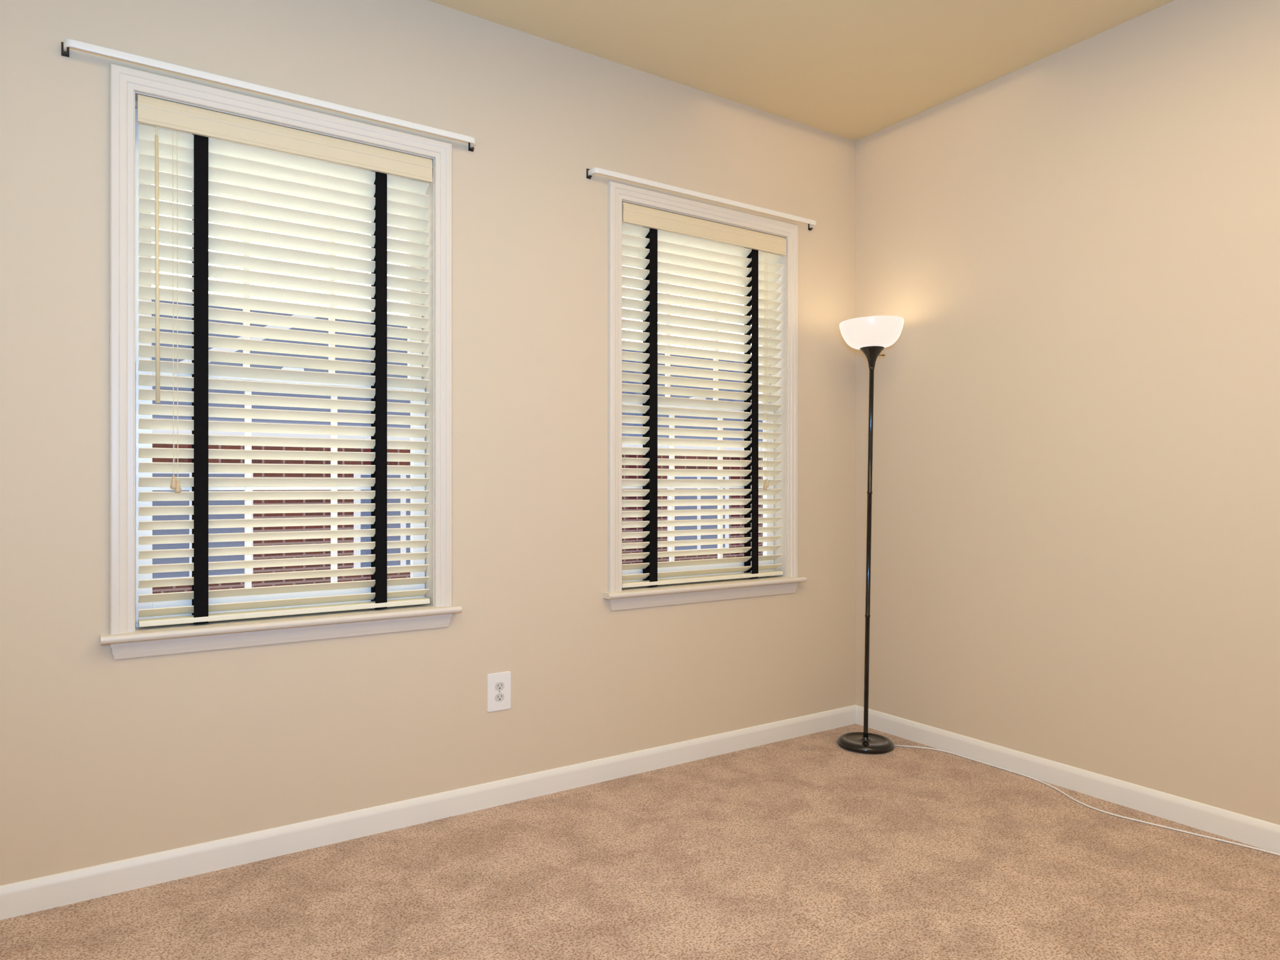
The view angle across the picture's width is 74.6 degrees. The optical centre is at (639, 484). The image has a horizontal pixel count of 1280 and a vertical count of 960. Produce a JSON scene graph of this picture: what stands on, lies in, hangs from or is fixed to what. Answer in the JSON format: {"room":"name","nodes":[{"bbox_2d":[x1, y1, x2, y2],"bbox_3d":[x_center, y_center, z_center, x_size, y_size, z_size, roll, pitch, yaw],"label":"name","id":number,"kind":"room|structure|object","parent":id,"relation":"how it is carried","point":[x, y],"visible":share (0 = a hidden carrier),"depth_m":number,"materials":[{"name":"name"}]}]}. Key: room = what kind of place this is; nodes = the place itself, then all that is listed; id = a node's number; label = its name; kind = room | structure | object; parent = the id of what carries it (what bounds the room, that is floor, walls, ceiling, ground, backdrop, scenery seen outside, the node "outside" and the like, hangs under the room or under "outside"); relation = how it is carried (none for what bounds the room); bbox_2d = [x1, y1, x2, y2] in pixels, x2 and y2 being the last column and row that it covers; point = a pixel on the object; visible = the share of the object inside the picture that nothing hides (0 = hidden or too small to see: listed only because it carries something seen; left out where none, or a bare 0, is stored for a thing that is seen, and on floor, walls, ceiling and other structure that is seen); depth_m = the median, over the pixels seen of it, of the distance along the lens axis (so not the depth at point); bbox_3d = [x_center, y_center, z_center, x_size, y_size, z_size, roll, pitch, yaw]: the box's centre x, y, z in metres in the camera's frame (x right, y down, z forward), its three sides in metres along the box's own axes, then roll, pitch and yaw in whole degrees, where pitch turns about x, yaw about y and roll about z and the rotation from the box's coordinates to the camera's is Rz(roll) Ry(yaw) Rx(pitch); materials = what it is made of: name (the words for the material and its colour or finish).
{"room":"empty bedroom","nodes":[
{"label":"empty bedroom","id":0,"kind":"room"},
{"bbox_2d":[0,0,855,885],"bbox_3d":[-0.560,-0.247,2.994,3.980,2.743,0.140,0,0,-34],"label":"wall","id":1,"kind":"structure","parent":0,"point":[104,759],"depth_m":2.84,"materials":[{"name":"paint"}]},
{"bbox_2d":[61,38,475,151],"bbox_3d":[-1.049,-1.166,2.554,1.172,0.036,0.049,0,0,-34],"label":"curtain rod","id":2,"kind":"object","parent":1,"relation":"attached to","point":[67,43],"visible":1,"depth_m":2.47,"materials":[{"name":"white metal"}]},
{"bbox_2d":[100,63,461,659],"bbox_3d":[-1.075,-0.336,2.617,1.024,1.636,0.180,0,0,-34],"label":"window","id":3,"kind":"structure","parent":1,"relation":"in","point":[126,640],"depth_m":2.48,"materials":[{"name":"white wood"}]},
{"bbox_2d":[135,108,424,627],"bbox_3d":[-1.104,-0.340,2.661,0.851,1.500,0.070,0,0,-34],"label":"sash","id":4,"kind":"object","parent":3,"relation":"attached to","point":[146,590],"depth_m":2.57,"materials":[{"name":"white wood"}]},
{"bbox_2d":[137,94,432,627],"bbox_3d":[-1.066,-0.343,2.605,0.848,1.496,0.070,0,0,-34],"label":"blind","id":5,"kind":"object","parent":3,"relation":"attached to","point":[205,160],"visible":1,"depth_m":2.58,"materials":[{"name":"white"}]},
{"bbox_2d":[486,671,511,712],"bbox_3d":[-0.494,0.728,2.950,0.089,0.133,0.007,0,0,-34],"label":"outlet","id":6,"kind":"object","parent":1,"relation":"attached to","point":[499,684],"visible":1,"depth_m":2.95,"materials":[{"name":"white plastic"}]},
{"bbox_2d":[0,705,1279,919],"bbox_3d":[0.423,1.082,1.523,3.700,0.084,3.400,0,0,-34],"label":"baseboard","id":7,"kind":"structure","parent":1,"relation":"attached to","point":[23,897],"depth_m":2.81,"materials":[{"name":"white wood"}]},
{"bbox_2d":[586,167,816,230],"bbox_3d":[0.300,-1.166,3.455,1.172,0.036,0.049,0,0,-34],"label":"curtain rod","id":8,"kind":"object","parent":1,"relation":"attached to","point":[811,223],"visible":1,"depth_m":3.38,"materials":[{"name":"white metal"}]},
{"bbox_2d":[603,180,806,610],"bbox_3d":[0.263,-0.336,3.511,1.026,1.636,0.180,0,0,-34],"label":"window","id":9,"kind":"structure","parent":1,"relation":"in","point":[619,598],"depth_m":3.45,"materials":[{"name":"white wood"}]},
{"bbox_2d":[621,222,773,588],"bbox_3d":[0.234,-0.340,3.555,0.854,1.500,0.070,0,0,-34],"label":"sash","id":10,"kind":"object","parent":9,"relation":"attached to","point":[671,528],"depth_m":3.61,"materials":[{"name":"white wood"}]},
{"bbox_2d":[621,201,786,588],"bbox_3d":[0.271,-0.343,3.498,0.850,1.496,0.070,0,0,-34],"label":"blind","id":11,"kind":"object","parent":9,"relation":"attached to","point":[650,245],"visible":0.95,"depth_m":3.48,"materials":[{"name":"white"}]},
{"bbox_2d":[0,723,1279,959],"bbox_3d":[0.423,1.184,1.523,3.980,0.120,3.680,0,0,-34],"label":"floor","id":12,"kind":"structure","parent":0,"point":[809,847],"depth_m":2.38,"materials":[{"name":"beige carpet"}]},
{"bbox_2d":[836,315,903,753],"bbox_3d":[0.991,0.211,3.608,0.273,1.828,0.268,0,0,-34],"label":"floor lamp","id":13,"kind":"object","parent":12,"relation":"on","point":[870,335],"visible":1,"depth_m":3.59,"materials":[{"name":"black metal"}]},
{"bbox_2d":[894,745,1279,855],"bbox_3d":[1.962,1.121,2.409,0.122,0.006,2.964,0,0,-34],"label":"lamp cord","id":14,"kind":"object","parent":12,"relation":"on","point":[900,745],"visible":0.98,"depth_m":2.87,"materials":[{"name":"white plastic"}]},
{"bbox_2d":[427,0,1174,141],"bbox_3d":[0.423,-1.679,1.523,3.980,0.120,3.680,0,0,-34],"label":"ceiling","id":15,"kind":"structure","parent":0,"point":[854,70],"depth_m":3.07,"materials":[{"name":"paint"}]},
{"bbox_2d":[855,0,1279,824],"bbox_3d":[2.059,-0.247,2.531,0.140,2.743,3.540,0,0,-34],"label":"wall","id":16,"kind":"structure","parent":0,"point":[1075,561],"depth_m":3.04,"materials":[{"name":"paint"}]},
{"label":"outside","id":17,"kind":"structure","parent":0,"visible":0},
{"bbox_2d":[151,171,763,593],"bbox_3d":[-4.813,-3.876,9.089,28.000,18.000,0.001,0,0,-34],"label":"building","id":18,"kind":"structure","parent":17,"point":[157,590],"depth_m":9.80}
]}

